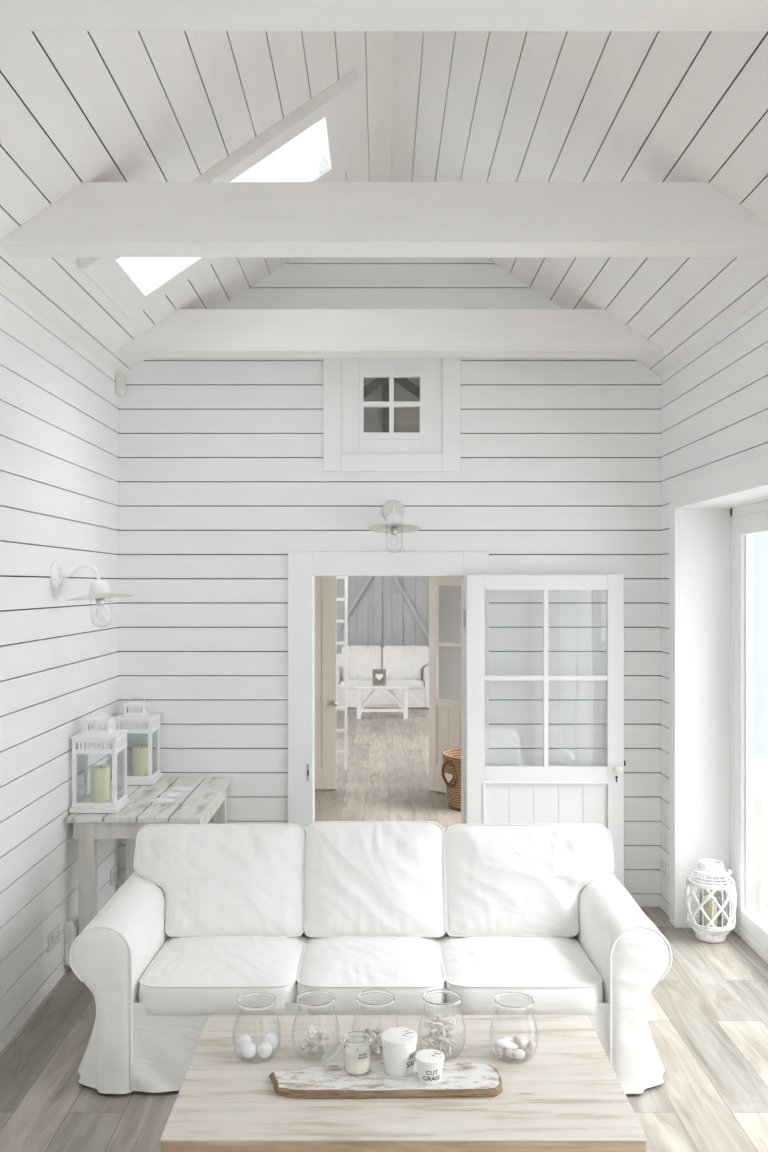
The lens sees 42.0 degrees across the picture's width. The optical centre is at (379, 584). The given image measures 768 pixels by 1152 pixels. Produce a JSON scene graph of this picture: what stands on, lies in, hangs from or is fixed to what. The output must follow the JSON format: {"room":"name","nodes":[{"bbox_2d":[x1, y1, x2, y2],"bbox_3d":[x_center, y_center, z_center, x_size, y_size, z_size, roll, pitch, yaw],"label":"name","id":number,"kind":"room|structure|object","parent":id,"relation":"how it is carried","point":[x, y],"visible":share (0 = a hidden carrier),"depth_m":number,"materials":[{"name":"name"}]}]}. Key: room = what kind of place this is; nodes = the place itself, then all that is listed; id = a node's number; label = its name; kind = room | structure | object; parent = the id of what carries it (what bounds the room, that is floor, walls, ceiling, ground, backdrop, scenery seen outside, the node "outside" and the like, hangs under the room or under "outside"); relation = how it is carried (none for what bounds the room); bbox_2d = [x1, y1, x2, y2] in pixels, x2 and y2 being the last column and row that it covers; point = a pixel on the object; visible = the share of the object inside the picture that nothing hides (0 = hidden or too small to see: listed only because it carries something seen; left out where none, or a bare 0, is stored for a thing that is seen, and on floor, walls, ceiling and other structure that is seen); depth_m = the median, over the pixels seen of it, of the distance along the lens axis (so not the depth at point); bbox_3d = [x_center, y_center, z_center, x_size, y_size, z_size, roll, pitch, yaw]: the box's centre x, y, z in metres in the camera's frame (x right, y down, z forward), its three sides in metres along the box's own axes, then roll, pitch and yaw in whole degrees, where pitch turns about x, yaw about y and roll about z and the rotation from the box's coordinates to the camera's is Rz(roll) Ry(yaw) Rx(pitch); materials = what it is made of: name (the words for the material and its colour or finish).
{"room":"living room","nodes":[
{"label":"living room","id":0,"kind":"room"},
{"bbox_2d":[0,257,164,1052],"bbox_3d":[-1.666,-0.220,3.200,0.200,4.500,12.400,0,0,0],"label":"wall","id":1,"kind":"structure","parent":0,"point":[59,413],"depth_m":4.71,"materials":[{"name":"white wood"}]},
{"bbox_2d":[48,923,59,952],"bbox_3d":[-1.560,1.691,4.789,0.012,0.088,0.158,0,0,0],"label":"wall socket","id":2,"kind":"object","parent":1,"relation":"attached to","point":[54,935],"visible":1,"depth_m":4.77,"materials":[{"name":"white plastic"}]},
{"bbox_2d":[64,915,78,964],"bbox_3d":[-1.540,1.780,5.015,0.052,0.210,0.120,0,0,0],"label":"junction box","id":3,"kind":"object","parent":1,"relation":"attached to","point":[71,926],"visible":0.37,"depth_m":4.96,"materials":[{"name":"white plastic"}]},
{"bbox_2d":[50,561,132,627],"bbox_3d":[-1.379,0.045,4.815,0.372,0.322,0.310,0,0,0],"label":"wall lamp","id":4,"kind":"object","parent":1,"relation":"attached to","point":[99,590],"visible":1,"depth_m":4.78,"materials":[{"name":"white metal"}]},
{"bbox_2d":[95,598,104,605],"bbox_3d":[-1.347,0.075,4.815,0.047,0.049,0.044,0,0,0],"label":"bulb socket","id":5,"kind":"object","parent":4,"relation":"attached to","point":[99,601],"depth_m":4.80,"materials":[{"name":"metal"}]},
{"bbox_2d":[90,599,111,627],"bbox_3d":[-1.344,0.125,4.815,0.103,0.161,0.096,0,0,0],"label":"bulb","id":6,"kind":"object","parent":4,"relation":"on","point":[98,601],"depth_m":4.80,"materials":[{"name":"glass"}]},
{"bbox_2d":[110,863,118,885],"bbox_3d":[-1.560,1.700,5.880,0.012,0.090,0.160,0,0,0],"label":"wall socket","id":7,"kind":"object","parent":1,"relation":"attached to","point":[114,872],"visible":1,"depth_m":5.87,"materials":[{"name":"white plastic"}]},
{"bbox_2d":[116,374,125,395],"bbox_3d":[-1.538,-1.188,5.940,0.054,0.125,0.050,0,0,0],"label":"sensor","id":8,"kind":"object","parent":1,"relation":"attached to","point":[120,378],"visible":1,"depth_m":5.92,"materials":[{"name":"beige plastic"}]},
{"bbox_2d":[336,576,428,652],"bbox_3d":[0.000,0.330,17.040,6.800,3.200,0.120,0,0,0],"label":"wall","id":9,"kind":"structure","parent":0,"point":[400,626],"depth_m":16.98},
{"bbox_2d":[336,576,428,649],"bbox_3d":[0.000,0.330,16.960,6.400,3.200,0.100,0,0,0],"label":"trim","id":10,"kind":"structure","parent":9,"relation":"attached to","point":[377,579],"depth_m":16.94,"materials":[{"name":"white wood"}]},
{"bbox_2d":[0,31,767,375],"bbox_3d":[0.060,-1.811,1.570,3.625,1.270,9.140,0,0,0],"label":"ceiling","id":11,"kind":"structure","parent":0,"point":[77,107],"depth_m":4.00,"materials":[{"name":"white wood"}]},
{"bbox_2d":[77,69,360,319],"bbox_3d":[-0.706,-1.814,4.824,1.248,0.867,0.932,0,0,0],"label":"window","id":12,"kind":"structure","parent":11,"relation":"attached to","point":[333,104],"depth_m":4.72,"materials":[{"name":"white paint"}]},
{"bbox_2d":[0,182,767,256],"bbox_3d":[0.060,-1.431,3.928,3.091,0.235,0.175,0,0,0],"label":"ceiling beam","id":13,"kind":"structure","parent":11,"relation":"attached to","point":[95,219],"depth_m":3.84,"materials":[{"name":"white paint"}]},
{"bbox_2d":[0,0,767,30],"bbox_3d":[0.060,-1.431,2.285,3.091,0.235,0.181,0,0,0],"label":"ceiling beam","id":14,"kind":"structure","parent":11,"relation":"attached to","point":[15,15],"depth_m":2.31,"materials":[{"name":"white paint"}]},
{"bbox_2d":[118,309,662,357],"bbox_3d":[0.060,-1.431,5.697,3.091,0.235,0.176,0,0,0],"label":"ceiling beam","id":15,"kind":"structure","parent":11,"relation":"attached to","point":[185,333],"depth_m":5.61,"materials":[{"name":"white paint"}]},
{"bbox_2d":[0,708,767,1151],"bbox_3d":[0.000,1.980,7.050,6.800,0.100,20.300,0,0,0],"label":"floor","id":16,"kind":"structure","parent":0,"point":[707,1018],"depth_m":4.27,"materials":[{"name":"beige wood"}]},
{"bbox_2d":[66,777,230,933],"bbox_3d":[-1.222,1.540,5.465,0.666,0.780,1.049,0,0,0],"label":"side table","id":17,"kind":"object","parent":16,"relation":"on","point":[208,799],"visible":0.57,"depth_m":5.03,"materials":[{"name":"white paint"}]},
{"bbox_2d":[69,712,129,813],"bbox_3d":[-1.438,0.901,5.137,0.244,0.497,0.244,0,0,0],"label":"candle lantern","id":18,"kind":"object","parent":17,"relation":"on","point":[107,736],"visible":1,"depth_m":5.04,"materials":[{"name":"white metal"}]},
{"bbox_2d":[90,765,109,802],"bbox_3d":[-1.436,1.015,5.135,0.098,0.184,0.098,0,0,0],"label":"pillar candle","id":19,"kind":"object","parent":18,"relation":"in","point":[99,774],"visible":1,"depth_m":5.09,"materials":[{"name":"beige wax"}]},
{"bbox_2d":[111,697,161,785],"bbox_3d":[-1.420,0.901,5.840,0.244,0.497,0.244,0,0,0],"label":"candle lantern","id":20,"kind":"object","parent":17,"relation":"on","point":[141,715],"visible":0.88,"depth_m":5.77,"materials":[{"name":"white metal"}]},
{"bbox_2d":[132,745,147,775],"bbox_3d":[-1.395,1.020,5.840,0.098,0.174,0.098,0,0,0],"label":"pillar candle","id":21,"kind":"object","parent":20,"relation":"in","point":[139,752],"visible":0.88,"depth_m":5.80,"materials":[{"name":"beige wax"}]},
{"bbox_2d":[150,797,174,802],"bbox_3d":[-1.158,1.142,5.325,0.136,0.016,0.122,0,0,0],"label":"scallop shell","id":22,"kind":"object","parent":17,"relation":"on","point":[163,799],"visible":1,"depth_m":5.30,"materials":[{"name":"white"}]},
{"bbox_2d":[160,791,183,796],"bbox_3d":[-1.138,1.142,5.475,0.136,0.016,0.122,0,0,0],"label":"scallop shell","id":23,"kind":"object","parent":17,"relation":"on","point":[166,794],"visible":1,"depth_m":5.45,"materials":[{"name":"white"}]},
{"bbox_2d":[171,785,194,790],"bbox_3d":[-1.113,1.142,5.640,0.136,0.016,0.122,0,0,0],"label":"scallop shell","id":24,"kind":"object","parent":17,"relation":"on","point":[176,788],"visible":1,"depth_m":5.61,"materials":[{"name":"white"}]},
{"bbox_2d":[336,576,346,770],"bbox_3d":[-0.571,0.480,10.420,0.458,2.900,0.060,0,0,0],"label":"ladder","id":25,"kind":"object","parent":16,"relation":"on","point":[337,577],"visible":0.21,"depth_m":10.39,"materials":[{"name":"white paint"}]},
{"bbox_2d":[69,821,671,1093],"bbox_3d":[-0.035,1.484,4.242,2.322,0.865,0.967,0,0,0],"label":"sofa","id":26,"kind":"object","parent":16,"relation":"on","point":[207,917],"visible":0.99,"depth_m":4.19,"materials":[{"name":"white fabric"}]},
{"bbox_2d":[135,824,305,934],"bbox_3d":[-0.710,1.310,4.450,0.760,0.488,0.279,0,0,0],"label":"cushion","id":27,"kind":"object","parent":26,"relation":"on","point":[205,879],"depth_m":4.35,"materials":[{"name":"white fabric"}]},
{"bbox_2d":[139,935,304,1014],"bbox_3d":[-0.626,1.584,4.109,0.613,0.181,0.659,0,0,0],"label":"seat cushion","id":28,"kind":"object","parent":26,"relation":"on","point":[179,974],"depth_m":3.87,"materials":[{"name":"white fabric"}]},
{"bbox_2d":[296,936,444,1014],"bbox_3d":[-0.035,1.585,4.109,0.578,0.178,0.659,0,0,0],"label":"seat cushion","id":29,"kind":"object","parent":26,"relation":"on","point":[407,967],"depth_m":3.88,"materials":[{"name":"white fabric"}]},
{"bbox_2d":[306,823,443,935],"bbox_3d":[-0.022,1.305,4.442,0.617,0.499,0.290,0,0,0],"label":"cushion","id":30,"kind":"object","parent":26,"relation":"on","point":[363,879],"depth_m":4.34,"materials":[{"name":"white fabric"}]},
{"bbox_2d":[439,936,602,1014],"bbox_3d":[0.556,1.584,4.109,0.613,0.181,0.659,0,0,0],"label":"seat cushion","id":31,"kind":"object","parent":26,"relation":"on","point":[563,975],"depth_m":3.87,"materials":[{"name":"white fabric"}]},
{"bbox_2d":[444,824,611,934],"bbox_3d":[0.660,1.311,4.452,0.750,0.487,0.280,0,0,0],"label":"cushion","id":32,"kind":"object","parent":26,"relation":"on","point":[500,879],"depth_m":4.35,"materials":[{"name":"white fabric"}]},
{"bbox_2d":[336,646,428,707],"bbox_3d":[0.030,1.453,16.087,1.868,0.926,0.966,0,0,0],"label":"sofa","id":33,"kind":"object","parent":16,"relation":"on","point":[402,664],"visible":0.77,"depth_m":16.17,"materials":[{"name":"white fabric"}]},
{"bbox_2d":[340,679,371,688],"bbox_3d":[-0.301,1.585,15.954,0.668,0.185,0.659,0,0,0],"label":"seat cushion","id":34,"kind":"object","parent":33,"relation":"on","point":[351,683],"depth_m":15.64,"materials":[{"name":"white fabric"}]},
{"bbox_2d":[342,646,381,679],"bbox_3d":[-0.305,1.274,16.299,0.659,0.561,0.304,0,0,0],"label":"cushion","id":35,"kind":"object","parent":33,"relation":"on","point":[361,660],"depth_m":16.20,"materials":[{"name":"white fabric"}]},
{"bbox_2d":[386,679,423,688],"bbox_3d":[0.361,1.584,15.954,0.668,0.183,0.659,0,0,0],"label":"seat cushion","id":36,"kind":"object","parent":33,"relation":"on","point":[413,683],"depth_m":15.64,"materials":[{"name":"white fabric"}]},
{"bbox_2d":[383,646,428,679],"bbox_3d":[0.430,1.274,16.302,0.770,0.561,0.299,0,0,0],"label":"cushion","id":37,"kind":"object","parent":33,"relation":"on","point":[399,662],"depth_m":16.21,"materials":[{"name":"white fabric"}]},
{"bbox_2d":[356,683,408,718],"bbox_3d":[0.037,1.700,14.675,0.765,0.460,0.590,0,0,0],"label":"coffee table","id":38,"kind":"object","parent":16,"relation":"on","point":[360,705],"visible":0.99,"depth_m":14.41,"materials":[{"name":"white paint"}]},
{"bbox_2d":[372,669,385,685],"bbox_3d":[-0.013,1.349,14.620,0.195,0.239,0.040,0,0,0],"label":"picture frame","id":39,"kind":"object","parent":38,"relation":"on","point":[378,675],"visible":1,"depth_m":14.60,"materials":[{"name":"brown wood"}]},
{"bbox_2d":[160,1015,647,1151],"bbox_3d":[0.064,1.705,3.054,1.301,0.450,0.774,0,0,0],"label":"coffee table","id":40,"kind":"object","parent":16,"relation":"on","point":[569,1096],"visible":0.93,"depth_m":2.85,"materials":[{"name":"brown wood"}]},
{"bbox_2d":[233,992,280,1062],"bbox_3d":[-0.387,1.391,3.145,0.151,0.175,0.151,0,0,0],"label":"glass jar","id":41,"kind":"object","parent":40,"relation":"on","point":[251,993],"visible":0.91,"depth_m":3.13,"materials":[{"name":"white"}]},
{"bbox_2d":[237,1034,251,1049],"bbox_3d":[-0.427,1.442,3.153,0.047,0.047,0.047,0,0,0],"label":"ball","id":42,"kind":"object","parent":41,"relation":"in","point":[244,1038],"visible":0.74,"depth_m":3.14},
{"bbox_2d":[241,1042,256,1058],"bbox_3d":[-0.407,1.446,3.109,0.047,0.047,0.047,0,0,0],"label":"ball","id":43,"kind":"object","parent":41,"relation":"in","point":[249,1049],"visible":1,"depth_m":3.09,"materials":[{"name":"white"}]},
{"bbox_2d":[257,1042,271,1057],"bbox_3d":[-0.359,1.446,3.112,0.047,0.047,0.047,0,0,0],"label":"ball","id":44,"kind":"object","parent":41,"relation":"in","point":[264,1050],"visible":1,"depth_m":3.10,"materials":[{"name":"white"}]},
{"bbox_2d":[264,1033,278,1048],"bbox_3d":[-0.344,1.442,3.158,0.047,0.047,0.048,0,0,0],"label":"ball","id":45,"kind":"object","parent":41,"relation":"in","point":[271,1038],"visible":0.79,"depth_m":3.14,"materials":[{"name":"white"}]},
{"bbox_2d":[292,990,339,1060],"bbox_3d":[-0.203,1.391,3.160,0.151,0.175,0.151,0,0,0],"label":"glass jar","id":46,"kind":"object","parent":40,"relation":"on","point":[332,995],"visible":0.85,"depth_m":3.14,"materials":[{"name":"white"}]},
{"bbox_2d":[298,1041,308,1049],"bbox_3d":[-0.239,1.451,3.148,0.041,0.026,0.029,0,0,0],"label":"coral piece","id":47,"kind":"object","parent":46,"relation":"in","point":[303,1046],"visible":1,"depth_m":3.15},
{"bbox_2d":[305,1039,316,1046],"bbox_3d":[-0.215,1.437,3.144,0.031,0.023,0.038,0,0,-30],"label":"coral piece","id":48,"kind":"object","parent":46,"relation":"in","point":[312,1042],"visible":1,"depth_m":3.14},
{"bbox_2d":[307,1030,316,1039],"bbox_3d":[-0.213,1.417,3.151,0.033,0.028,0.025,0,0,-31],"label":"coral piece","id":49,"kind":"object","parent":46,"relation":"in","point":[312,1035],"visible":1,"depth_m":3.15,"materials":[{"name":"white"}]},
{"bbox_2d":[306,1024,317,1031],"bbox_3d":[-0.218,1.417,3.187,0.033,0.029,0.028,0,0,43],"label":"coral piece","id":50,"kind":"object","parent":46,"relation":"in","point":[310,1028],"visible":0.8,"depth_m":3.18,"materials":[{"name":"white"}]},
{"bbox_2d":[310,1046,318,1052],"bbox_3d":[-0.205,1.453,3.138,0.026,0.025,0.027,0,0,0],"label":"coral piece","id":51,"kind":"object","parent":46,"relation":"in","point":[315,1049],"visible":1,"depth_m":3.13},
{"bbox_2d":[317,1040,325,1047],"bbox_3d":[-0.184,1.436,3.132,0.026,0.025,0.024,0,0,-15],"label":"coral piece","id":52,"kind":"object","parent":46,"relation":"in","point":[321,1044],"visible":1,"depth_m":3.12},
{"bbox_2d":[320,1029,325,1038],"bbox_3d":[-0.180,1.417,3.154,0.019,0.028,0.035,0,0,0],"label":"coral piece","id":53,"kind":"object","parent":46,"relation":"in","point":[323,1032],"visible":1,"depth_m":3.14,"materials":[{"name":"white"}]},
{"bbox_2d":[318,1035,329,1041],"bbox_3d":[-0.180,1.437,3.166,0.040,0.022,0.023,0,0,23],"label":"coral piece","id":54,"kind":"object","parent":46,"relation":"in","point":[326,1038],"visible":0.8,"depth_m":3.16,"materials":[{"name":"white"}]},
{"bbox_2d":[352,989,398,1059],"bbox_3d":[-0.014,1.391,3.165,0.151,0.175,0.151,0,0,0],"label":"glass jar","id":55,"kind":"object","parent":40,"relation":"on","point":[371,990],"visible":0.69,"depth_m":3.15,"materials":[{"name":"white"}]},
{"bbox_2d":[363,1028,370,1039],"bbox_3d":[-0.042,1.427,3.175,0.025,0.040,0.022,0,0,0],"label":"shell","id":56,"kind":"object","parent":55,"relation":"in","point":[367,1030],"visible":0.59,"depth_m":3.17,"materials":[{"name":"white"}]},
{"bbox_2d":[370,1032,376,1044],"bbox_3d":[-0.022,1.428,3.148,0.025,0.038,0.024,0,0,0],"label":"shell","id":57,"kind":"object","parent":55,"relation":"in","point":[373,1035],"visible":0.73,"depth_m":3.14,"materials":[{"name":"white"}]},
{"bbox_2d":[372,1043,379,1054],"bbox_3d":[-0.012,1.456,3.138,0.024,0.027,0.037,0,0,0],"label":"shell","id":58,"kind":"object","parent":55,"relation":"in","point":[376,1047],"visible":0.81,"depth_m":3.13,"materials":[{"name":"pink"}]},
{"bbox_2d":[376,1033,381,1046],"bbox_3d":[0.000,1.425,3.134,0.025,0.044,0.025,0,0,0],"label":"shell","id":59,"kind":"object","parent":55,"relation":"in","point":[379,1040],"visible":0.74,"depth_m":3.13,"materials":[{"name":"white"}]},
{"bbox_2d":[269,1062,502,1098],"bbox_3d":[0.015,1.468,2.970,0.693,0.022,0.189,0,0,0],"label":"serving board","id":60,"kind":"object","parent":40,"relation":"on","point":[458,1079],"visible":0.94,"depth_m":2.93,"materials":[{"name":"white wood"}]},
{"bbox_2d":[321,1031,373,1074],"bbox_3d":[-0.098,1.407,3.005,0.162,0.098,0.089,0,0,0],"label":"jar candle","id":61,"kind":"object","parent":60,"relation":"on","point":[357,1056],"visible":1,"depth_m":2.98,"materials":[{"name":"clear glass"}]},
{"bbox_2d":[381,1027,416,1076],"bbox_3d":[0.058,1.403,3.005,0.108,0.108,0.108,0,0,0],"label":"candle cup","id":62,"kind":"object","parent":60,"relation":"on","point":[398,1043],"visible":1,"depth_m":2.97,"materials":[{"name":"white ceramic"}]},
{"bbox_2d":[415,1049,443,1084],"bbox_3d":[0.147,1.420,2.948,0.086,0.073,0.086,0,0,0],"label":"candle cup","id":63,"kind":"object","parent":60,"relation":"on","point":[429,1062],"visible":1,"depth_m":2.92,"materials":[{"name":"white ceramic"}]},
{"bbox_2d":[418,989,465,1059],"bbox_3d":[0.196,1.391,3.165,0.151,0.175,0.151,0,0,0],"label":"glass jar","id":64,"kind":"object","parent":40,"relation":"on","point":[458,1002],"visible":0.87,"depth_m":3.15,"materials":[{"name":"white"}]},
{"bbox_2d":[423,1022,432,1033],"bbox_3d":[0.153,1.398,3.160,0.009,0.011,0.063,0,0,-20],"label":"stick","id":65,"kind":"object","parent":64,"relation":"in","point":[424,1023],"visible":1,"depth_m":3.15,"materials":[{"name":"beige wood"}]},
{"bbox_2d":[425,1039,439,1050],"bbox_3d":[0.165,1.447,3.145,0.050,0.042,0.009,0,0,-8],"label":"stick","id":66,"kind":"object","parent":64,"relation":"in","point":[426,1040],"visible":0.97,"depth_m":3.14,"materials":[{"name":"beige wood"}]},
{"bbox_2d":[427,1023,440,1028],"bbox_3d":[0.170,1.398,3.165,0.043,0.014,0.010,0,0,13],"label":"stick","id":67,"kind":"object","parent":64,"relation":"in","point":[433,1026],"visible":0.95,"depth_m":3.16,"materials":[{"name":"beige wood"}]},
{"bbox_2d":[434,1017,449,1021],"bbox_3d":[0.196,1.377,3.163,0.051,0.021,0.009,0,0,2],"label":"stick","id":68,"kind":"object","parent":67,"relation":"on","point":[446,1018],"visible":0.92,"depth_m":3.16,"materials":[{"name":"beige wood"}]},
{"bbox_2d":[434,1038,442,1051],"bbox_3d":[0.180,1.446,3.155,0.009,0.042,0.048,0,0,-35],"label":"stick","id":69,"kind":"object","parent":64,"relation":"in","point":[435,1039],"visible":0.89,"depth_m":3.15,"materials":[{"name":"beige wood"}]},
{"bbox_2d":[432,1035,448,1039],"bbox_3d":[0.188,1.417,3.130,0.062,0.013,0.009,0,0,40],"label":"stick","id":70,"kind":"object","parent":64,"relation":"in","point":[433,1036],"visible":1,"depth_m":3.13,"materials":[{"name":"beige wood"}]},
{"bbox_2d":[436,1021,451,1033],"bbox_3d":[0.202,1.393,3.147,0.059,0.032,0.009,0,0,-22],"label":"stick","id":71,"kind":"object","parent":70,"relation":"on","point":[446,1025],"visible":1,"depth_m":3.14,"materials":[{"name":"beige wood"}]},
{"bbox_2d":[440,1037,453,1046],"bbox_3d":[0.209,1.429,3.127,0.054,0.040,0.009,0,0,-33],"label":"stick","id":72,"kind":"object","parent":64,"relation":"in","point":[442,1039],"visible":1,"depth_m":3.12,"materials":[{"name":"beige wood"}]},
{"bbox_2d":[448,1040,450,1055],"bbox_3d":[0.218,1.449,3.129,0.009,0.036,0.036,0,0,0],"label":"stick","id":73,"kind":"object","parent":64,"relation":"in","point":[449,1046],"visible":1,"depth_m":3.12,"materials":[{"name":"beige wood"}]},
{"bbox_2d":[490,992,537,1062],"bbox_3d":[0.421,1.391,3.145,0.151,0.175,0.151,0,0,0],"label":"glass jar","id":74,"kind":"object","parent":40,"relation":"on","point":[530,998],"visible":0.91,"depth_m":3.13,"materials":[{"name":"white"}]},
{"bbox_2d":[495,1047,504,1054],"bbox_3d":[0.377,1.458,3.127,0.032,0.022,0.026,0,0,0],"label":"pebble","id":75,"kind":"object","parent":74,"relation":"in","point":[499,1050],"visible":0.96,"depth_m":3.12,"materials":[{"name":"beige stone"}]},
{"bbox_2d":[495,1038,517,1049],"bbox_3d":[0.397,1.437,3.133,0.074,0.032,0.051,0,0,0],"label":"pebble","id":76,"kind":"object","parent":74,"relation":"in","point":[505,1043],"visible":1,"depth_m":3.12,"materials":[{"name":"white stone"}]},
{"bbox_2d":[504,1049,513,1058],"bbox_3d":[0.405,1.456,3.104,0.039,0.030,0.027,0,0,0],"label":"pebble","id":77,"kind":"object","parent":74,"relation":"in","point":[508,1052],"visible":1,"depth_m":3.10,"materials":[{"name":"stone"}]},
{"bbox_2d":[514,1035,521,1047],"bbox_3d":[0.433,1.434,3.139,0.026,0.046,0.026,0,0,0],"label":"pebble","id":78,"kind":"object","parent":74,"relation":"in","point":[517,1040],"visible":1,"depth_m":3.13,"materials":[{"name":"stone"}]},
{"bbox_2d":[513,1049,524,1058],"bbox_3d":[0.430,1.455,3.101,0.042,0.032,0.024,0,0,-25],"label":"pebble","id":79,"kind":"object","parent":74,"relation":"in","point":[518,1054],"visible":1,"depth_m":3.09,"materials":[{"name":"white stone"}]},
{"bbox_2d":[518,1036,527,1048],"bbox_3d":[0.447,1.450,3.170,0.037,0.038,0.050,0,0,42],"label":"pebble","id":80,"kind":"object","parent":74,"relation":"in","point":[523,1039],"visible":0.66,"depth_m":3.16,"materials":[{"name":"white stone"}]},
{"bbox_2d":[523,1048,528,1056],"bbox_3d":[0.455,1.455,3.115,0.021,0.027,0.020,0,0,0],"label":"pebble","id":81,"kind":"object","parent":74,"relation":"in","point":[526,1050],"visible":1,"depth_m":3.11,"materials":[{"name":"grey stone"}]},
{"bbox_2d":[526,1040,534,1052],"bbox_3d":[0.471,1.446,3.131,0.028,0.038,0.026,0,0,0],"label":"pebble","id":82,"kind":"object","parent":74,"relation":"in","point":[530,1045],"visible":1,"depth_m":3.12,"materials":[{"name":"stone"}]},
{"bbox_2d":[441,748,460,809],"bbox_3d":[0.828,1.693,8.720,0.593,0.462,0.589,0,0,0],"label":"wicker basket","id":83,"kind":"object","parent":16,"relation":"on","point":[451,766],"visible":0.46,"depth_m":8.56,"materials":[{"name":"brown wicker"}]},
{"bbox_2d":[685,858,736,942],"bbox_3d":[1.807,1.720,5.463,0.267,0.420,0.266,0,0,22],"label":"wicker lantern","id":84,"kind":"object","parent":16,"relation":"on","point":[707,867],"visible":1,"depth_m":5.39,"materials":[{"name":"white wicker"}]},
{"bbox_2d":[703,895,716,933],"bbox_3d":[1.802,1.795,5.462,0.076,0.199,0.076,0,0,0],"label":"pillar candle","id":85,"kind":"object","parent":84,"relation":"in","point":[707,907],"visible":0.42,"depth_m":5.43,"materials":[{"name":"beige wax"}]},
{"bbox_2d":[117,257,661,906],"bbox_3d":[0.057,-0.217,6.080,3.346,4.294,0.160,0,0,0],"label":"wall","id":86,"kind":"structure","parent":0,"point":[222,477],"depth_m":6.00,"materials":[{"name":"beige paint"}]},
{"bbox_2d":[307,764,308,781],"bbox_3d":[-0.430,1.121,5.974,0.012,0.107,0.006,0,0,0],"label":"strike plate","id":87,"kind":"object","parent":86,"relation":"attached to","point":[307,764],"visible":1,"depth_m":5.97,"materials":[{"name":"metal"}]},
{"bbox_2d":[288,552,488,826],"bbox_3d":[0.050,0.866,6.073,1.202,2.129,0.194,0,0,0],"label":"trim","id":88,"kind":"structure","parent":86,"relation":"attached to","point":[303,567],"depth_m":5.98,"materials":[{"name":"white paint"}]},
{"bbox_2d":[323,358,460,471],"bbox_3d":[0.071,-1.040,6.008,0.821,0.721,0.064,0,0,0],"label":"window","id":89,"kind":"structure","parent":86,"relation":"in","point":[346,445],"depth_m":5.99,"materials":[{"name":"white paint"}]},
{"bbox_2d":[367,500,420,552],"bbox_3d":[0.082,-0.347,5.815,0.310,0.325,0.369,0,0,0],"label":"wall lamp","id":90,"kind":"object","parent":86,"relation":"attached to","point":[392,510],"visible":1,"depth_m":5.83,"materials":[{"name":"metal"}]},
{"bbox_2d":[390,526,397,534],"bbox_3d":[0.082,-0.315,5.783,0.044,0.050,0.048,0,0,0],"label":"bulb socket","id":91,"kind":"object","parent":90,"relation":"attached to","point":[393,529],"depth_m":5.77,"materials":[{"name":"metal"}]},
{"bbox_2d":[463,574,624,886],"bbox_3d":[0.974,0.928,5.905,0.956,1.980,0.101,0,0,1],"label":"door","id":92,"kind":"structure","parent":86,"relation":"in","point":[545,794],"depth_m":5.90,"materials":[{"name":"white paint"}]},
{"bbox_2d":[364,378,460,700],"bbox_3d":[0.057,-0.217,9.440,3.246,4.294,0.120,0,0,0],"label":"wall","id":93,"kind":"structure","parent":0,"point":[406,419],"depth_m":9.40,"materials":[{"name":"grey paint"}]},
{"bbox_2d":[315,576,336,788],"bbox_3d":[-0.825,0.865,9.400,0.850,2.110,0.100,0,0,0],"label":"door","id":94,"kind":"structure","parent":93,"relation":"in","point":[325,586],"depth_m":9.40,"materials":[{"name":"beige paint"}]},
{"bbox_2d":[364,378,419,431],"bbox_3d":[0.105,-1.185,9.340,2.439,1.629,0.110,0,0,0],"label":"trim","id":95,"kind":"structure","parent":93,"relation":"attached to","point":[405,383],"depth_m":9.30,"materials":[{"name":"white wood"}]},
{"bbox_2d":[429,576,460,792],"bbox_3d":[0.792,0.865,9.066,0.900,2.110,0.045,0,0,45],"label":"door","id":96,"kind":"structure","parent":93,"relation":"in","point":[444,714],"depth_m":9.31,"materials":[{"name":"beige paint"}]},
{"bbox_2d":[660,296,767,915],"bbox_3d":[1.860,0.290,1.580,0.360,3.280,9.160,0,0,0],"label":"wall","id":97,"kind":"structure","parent":0,"point":[714,400],"depth_m":5.21,"materials":[{"name":"white wood"}]},
{"bbox_2d":[661,860,668,881],"bbox_3d":[1.674,1.685,5.885,0.012,0.090,0.140,0,0,0],"label":"wall socket","id":98,"kind":"object","parent":97,"relation":"attached to","point":[664,868],"visible":1,"depth_m":5.86,"materials":[{"name":"white plastic"}]},
{"bbox_2d":[669,453,767,927],"bbox_3d":[1.860,0.682,3.171,0.400,2.495,5.142,0,0,0],"label":"door frame","id":99,"kind":"structure","parent":97,"relation":"attached to","point":[699,507],"depth_m":5.63,"materials":[{"name":"white paint"}]},
{"bbox_2d":[730,501,767,963],"bbox_3d":[2.015,0.750,3.165,0.090,2.360,4.930,0,0,0],"label":"window","id":100,"kind":"structure","parent":97,"relation":"in","point":[747,520],"depth_m":5.47,"materials":[{"name":"white paint"}]},
{"bbox_2d":[751,532,767,755],"bbox_3d":[9.150,-0.070,12.150,13.700,4.400,0.300,0,0,0],"label":"sky","id":101,"kind":"structure","parent":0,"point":[759,542],"depth_m":12.00,"materials":[{"name":"white"}]},
{"label":"outside","id":102,"kind":"structure","parent":0,"visible":0},
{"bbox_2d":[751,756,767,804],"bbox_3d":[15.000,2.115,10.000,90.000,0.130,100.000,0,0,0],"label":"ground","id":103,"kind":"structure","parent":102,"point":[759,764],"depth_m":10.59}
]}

